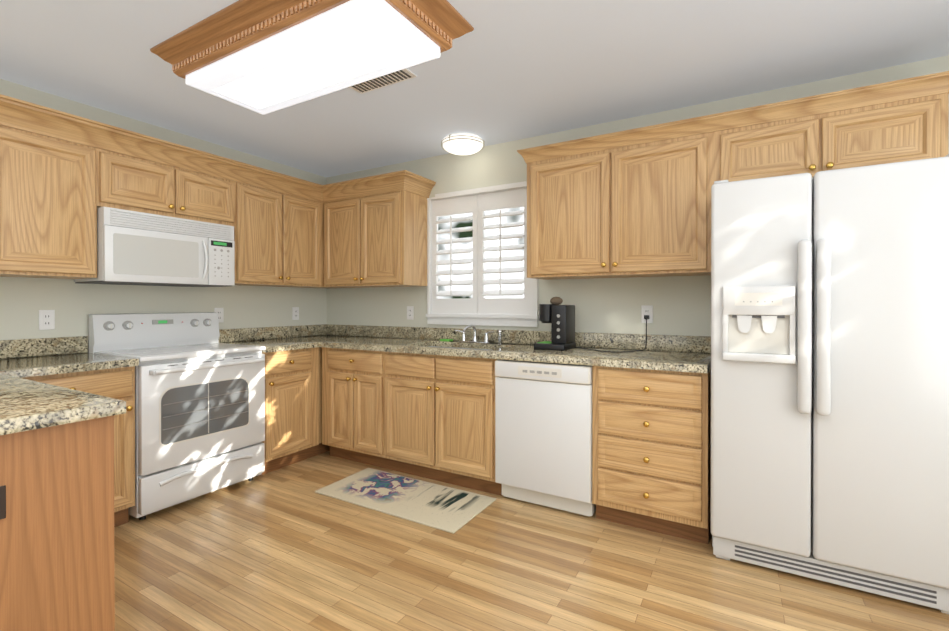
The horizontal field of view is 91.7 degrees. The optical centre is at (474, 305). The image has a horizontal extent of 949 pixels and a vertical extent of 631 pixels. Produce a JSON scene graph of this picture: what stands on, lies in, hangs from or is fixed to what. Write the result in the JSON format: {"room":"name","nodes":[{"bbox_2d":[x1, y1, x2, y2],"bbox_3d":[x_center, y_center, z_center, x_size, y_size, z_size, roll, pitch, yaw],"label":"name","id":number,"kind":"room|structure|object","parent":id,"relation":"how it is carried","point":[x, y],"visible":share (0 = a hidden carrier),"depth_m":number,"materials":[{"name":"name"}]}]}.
{"room":"kitchen","nodes":[
{"label":"kitchen","id":0,"kind":"room"},
{"bbox_2d":[0,79,326,352],"bbox_3d":[-3.006,-0.010,1.834,0.100,2.430,6.100,0,0,30],"label":"wall","id":1,"kind":"structure","parent":0,"point":[70,302],"depth_m":3.05,"materials":[{"name":"paint"}]},
{"bbox_2d":[39,310,54,329],"bbox_3d":[-2.465,0.082,2.653,0.007,0.114,0.070,0,0,30],"label":"electrical outlet","id":2,"kind":"object","parent":1,"relation":"attached to","point":[46,319],"visible":1,"depth_m":2.65,"materials":[{"name":"white plastic"}]},
{"bbox_2d":[0,114,103,278],"bbox_3d":[-2.487,-0.539,2.277,0.342,0.765,0.911,0,0,30],"label":"upper cabinet","id":3,"kind":"object","parent":1,"relation":"attached to","point":[64,176],"depth_m":2.40,"materials":[{"name":"brown wood"}]},
{"bbox_2d":[104,138,239,284],"bbox_3d":[-2.053,-0.542,3.022,0.342,0.765,0.813,0,0,30],"label":"upper cabinet","id":4,"kind":"object","parent":1,"relation":"attached to","point":[144,181],"depth_m":2.91,"materials":[{"name":"brown wood"}]},
{"bbox_2d":[74,207,234,286],"bbox_3d":[-2.026,-0.344,2.980,0.434,0.419,0.760,0,0,30],"label":"microwave","id":5,"kind":"object","parent":4,"relation":"attached to","point":[140,248],"visible":1,"depth_m":2.81,"materials":[{"name":"white painted metal"},{"name":"plastic"},{"name":"glass"}]},
{"bbox_2d":[214,308,223,322],"bbox_3d":[-1.956,0.073,3.526,0.007,0.114,0.070,0,0,30],"label":"electrical outlet","id":6,"kind":"object","parent":1,"relation":"attached to","point":[220,311],"visible":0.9,"depth_m":3.53,"materials":[{"name":"white plastic"}]},
{"bbox_2d":[240,174,323,287],"bbox_3d":[-1.655,-0.545,3.705,0.342,0.765,0.768,0,0,30],"label":"upper cabinet","id":7,"kind":"object","parent":1,"relation":"attached to","point":[282,227],"depth_m":3.60,"materials":[{"name":"brown wood"}]},
{"bbox_2d":[292,307,298,319],"bbox_3d":[-1.604,0.070,4.131,0.007,0.114,0.070,0,0,30],"label":"electrical outlet","id":8,"kind":"object","parent":1,"relation":"attached to","point":[295,313],"visible":1,"depth_m":4.13,"materials":[{"name":"white plastic"}]},
{"bbox_2d":[0,0,948,177],"bbox_3d":[-0.777,-1.269,0.589,5.200,0.100,6.200,0,0,30],"label":"ceiling","id":9,"kind":"structure","parent":0,"point":[503,71],"depth_m":2.35,"materials":[{"name":"paint"}]},
{"bbox_2d":[150,0,473,114],"bbox_3d":[-0.775,-1.143,2.113,1.418,0.165,0.633,0,0,30],"label":"ceiling light","id":10,"kind":"object","parent":9,"relation":"attached to","point":[263,57],"visible":1,"depth_m":1.96,"materials":[{"name":"white plastic"}]},
{"bbox_2d":[349,68,416,93],"bbox_3d":[-0.508,-1.222,2.501,0.400,0.010,0.115,0,0,30],"label":"ceiling vent","id":11,"kind":"object","parent":9,"relation":"in","point":[385,80],"visible":0.79,"depth_m":2.50,"materials":[{"name":"white metal"}]},
{"bbox_2d":[441,133,484,154],"bbox_3d":[-0.087,-1.180,3.404,0.323,0.101,0.323,0,0,30],"label":"dome ceiling light","id":12,"kind":"object","parent":9,"relation":"attached to","point":[462,143],"visible":1,"depth_m":3.31,"materials":[{"name":"white glass"}]},
{"bbox_2d":[114,451,948,630],"bbox_3d":[-0.777,1.260,0.600,5.200,0.100,6.200,0,0,30],"label":"floor","id":13,"kind":"structure","parent":0,"point":[287,548],"depth_m":2.05,"materials":[{"name":"brown wood"}]},
{"bbox_2d":[0,415,114,630],"bbox_3d":[-2.043,0.769,1.599,1.797,0.875,0.627,0,0,30],"label":"base cabinet","id":14,"kind":"object","parent":13,"relation":"on","point":[57,572],"visible":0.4,"depth_m":1.30,"materials":[{"name":"brown wood"}]},
{"bbox_2d":[0,485,5,519],"bbox_3d":[-1.260,0.513,1.147,0.008,0.086,0.135,0,0,30],"label":"outlet","id":15,"kind":"object","parent":14,"relation":"attached to","point":[2,502],"visible":1,"depth_m":1.20,"materials":[{"name":"brown"}]},
{"bbox_2d":[0,336,138,434],"bbox_3d":[-1.888,0.259,1.830,1.832,0.139,1.216,0,0,30],"label":"countertop","id":16,"kind":"structure","parent":14,"relation":"on","point":[26,404],"depth_m":1.65,"materials":[{"name":"stone"}]},
{"bbox_2d":[23,366,134,526],"bbox_3d":[-2.250,0.765,2.412,0.622,0.876,0.573,0,0,30],"label":"base cabinet","id":17,"kind":"object","parent":13,"relation":"on","point":[116,383],"depth_m":2.45,"materials":[{"name":"brown wood"}]},
{"bbox_2d":[89,312,265,519],"bbox_3d":[-1.868,0.625,2.973,0.683,1.150,0.768,0,0,30],"label":"stove","id":18,"kind":"object","parent":13,"relation":"on","point":[199,409],"visible":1,"depth_m":2.82,"materials":[{"name":"white enameled metal"},{"name":"glass"}]},
{"bbox_2d":[256,348,314,476],"bbox_3d":[-1.612,0.760,3.507,0.622,0.876,0.401,0,0,30],"label":"base cabinet","id":19,"kind":"object","parent":13,"relation":"on","point":[293,406],"depth_m":3.36,"materials":[{"name":"brown wood"}]},
{"bbox_2d":[219,325,318,352],"bbox_3d":[-1.593,0.251,3.519,0.642,0.139,0.450,0,0,30],"label":"countertop","id":20,"kind":"structure","parent":19,"relation":"on","point":[281,338],"depth_m":3.72,"materials":[{"name":"stone"}]},
{"bbox_2d":[315,347,329,455],"bbox_3d":[-1.334,0.758,3.984,0.622,0.876,0.702,0,0,30],"label":"base cabinet","id":21,"kind":"object","parent":13,"relation":"on","point":[320,448],"depth_m":3.63,"materials":[{"name":"brown wood"}]},
{"bbox_2d":[322,347,381,467],"bbox_3d":[-0.773,0.759,3.703,0.642,0.876,0.622,0,0,30],"label":"base cabinet","id":22,"kind":"object","parent":13,"relation":"on","point":[351,378],"depth_m":3.43,"materials":[{"name":"brown wood"}]},
{"bbox_2d":[315,468,495,533],"bbox_3d":[-0.445,1.194,2.899,1.060,0.010,0.490,0,0,30],"label":"rug","id":23,"kind":"object","parent":13,"relation":"on","point":[445,508],"visible":1,"depth_m":2.84,"materials":[{"name":"beige fabric"}]},
{"bbox_2d":[382,351,501,495],"bbox_3d":[-0.108,0.761,3.316,0.895,0.876,0.622,0,0,30],"label":"base cabinet","id":24,"kind":"object","parent":13,"relation":"on","point":[432,417],"depth_m":3.03,"materials":[{"name":"brown wood"}]},
{"bbox_2d":[307,324,710,372],"bbox_3d":[-0.156,0.252,3.323,3.322,0.139,0.655,0,0,30],"label":"countertop","id":25,"kind":"structure","parent":24,"relation":"on","point":[681,353],"depth_m":3.04,"materials":[{"name":"stone"}]},
{"bbox_2d":[428,346,499,359],"bbox_3d":[-0.125,0.410,3.306,0.754,0.176,0.424,0,0,30],"label":"sink basin","id":26,"kind":"object","parent":25,"relation":"in","point":[462,348],"visible":0.06,"depth_m":3.51,"materials":[{"name":"silver metal"}]},
{"bbox_2d":[455,325,501,343],"bbox_3d":[-0.006,0.212,3.448,0.404,0.140,0.198,0,0,30],"label":"faucet","id":27,"kind":"object","parent":25,"relation":"on","point":[474,340],"visible":1,"depth_m":3.47,"materials":[{"name":"silver metal"}]},
{"bbox_2d":[534,297,575,350],"bbox_3d":[0.534,0.112,3.045,0.210,0.344,0.245,0,0,30],"label":"coffee maker","id":28,"kind":"object","parent":25,"relation":"on","point":[558,317],"visible":1,"depth_m":2.97,"materials":[{"name":"black plastic"}]},
{"bbox_2d":[575,315,648,352],"bbox_3d":[0.855,0.172,2.935,0.443,0.223,0.294,0,0,30],"label":"power cord","id":29,"kind":"object","parent":25,"relation":"on","point":[646,317],"visible":0.98,"depth_m":2.93,"materials":[{"name":"black plastic"}]},
{"bbox_2d":[495,359,595,516],"bbox_3d":[0.522,0.760,2.912,0.588,0.856,0.592,0,0,30],"label":"dishwasher","id":30,"kind":"object","parent":13,"relation":"on","point":[543,433],"visible":0.9,"depth_m":2.66,"materials":[{"name":"white metal"}]},
{"bbox_2d":[592,366,710,543],"bbox_3d":[1.041,0.764,2.646,0.568,0.876,0.622,0,0,30],"label":"base cabinet","id":31,"kind":"object","parent":13,"relation":"on","point":[651,429],"depth_m":2.37,"materials":[{"name":"brown wood"}]},
{"bbox_2d":[711,154,948,613],"bbox_3d":[1.649,0.306,2.208,0.886,1.795,0.732,0,0,30],"label":"refrigerator","id":32,"kind":"object","parent":13,"relation":"on","point":[829,376],"visible":1,"depth_m":1.92,"materials":[{"name":"white metal"}]},
{"bbox_2d":[326,55,948,335],"bbox_3d":[0.758,-0.016,3.230,5.200,2.430,0.100,0,0,30],"label":"wall","id":33,"kind":"structure","parent":0,"point":[681,305],"depth_m":3.14,"materials":[{"name":"paint"}]},
{"bbox_2d":[324,182,429,287],"bbox_3d":[-0.852,-0.546,3.905,0.882,0.765,0.342,0,0,30],"label":"upper cabinet","id":34,"kind":"object","parent":33,"relation":"attached to","point":[376,236],"depth_m":3.72,"materials":[{"name":"brown wood"}]},
{"bbox_2d":[407,306,413,319],"bbox_3d":[-0.549,0.061,3.927,0.070,0.114,0.007,0,0,30],"label":"electrical outlet","id":35,"kind":"object","parent":33,"relation":"attached to","point":[410,312],"visible":1,"depth_m":3.92,"materials":[{"name":"white plastic"}]},
{"bbox_2d":[426,181,538,326],"bbox_3d":[0.061,-0.379,3.608,0.987,1.063,0.145,0,0,30],"label":"window","id":36,"kind":"structure","parent":33,"relation":"in","point":[531,318],"depth_m":3.58,"materials":[{"name":"white wood"}]},
{"bbox_2d":[432,188,528,313],"bbox_3d":[0.027,-0.403,3.603,0.878,0.928,0.104,0,0,30],"label":"window shutters","id":37,"kind":"object","parent":36,"relation":"attached to","point":[477,206],"visible":0.98,"depth_m":3.59,"materials":[{"name":"white wood"}]},
{"bbox_2d":[521,114,716,279],"bbox_3d":[0.893,-0.601,2.889,1.095,0.833,0.342,0,0,30],"label":"upper cabinet","id":38,"kind":"object","parent":33,"relation":"attached to","point":[635,202],"depth_m":2.71,"materials":[{"name":"brown wood"}]},
{"bbox_2d":[641,305,652,322],"bbox_3d":[1.110,0.055,2.961,0.070,0.114,0.007,0,0,30],"label":"electrical outlet","id":39,"kind":"object","parent":33,"relation":"attached to","point":[646,309],"visible":0.83,"depth_m":2.96,"materials":[{"name":"white plastic"}]},
{"bbox_2d":[717,71,948,181],"bbox_3d":[1.762,-0.599,2.383,0.915,0.833,0.342,0,0,30],"label":"upper cabinet","id":40,"kind":"object","parent":33,"relation":"attached to","point":[901,120],"depth_m":2.20,"materials":[{"name":"brown wood"}]}
]}

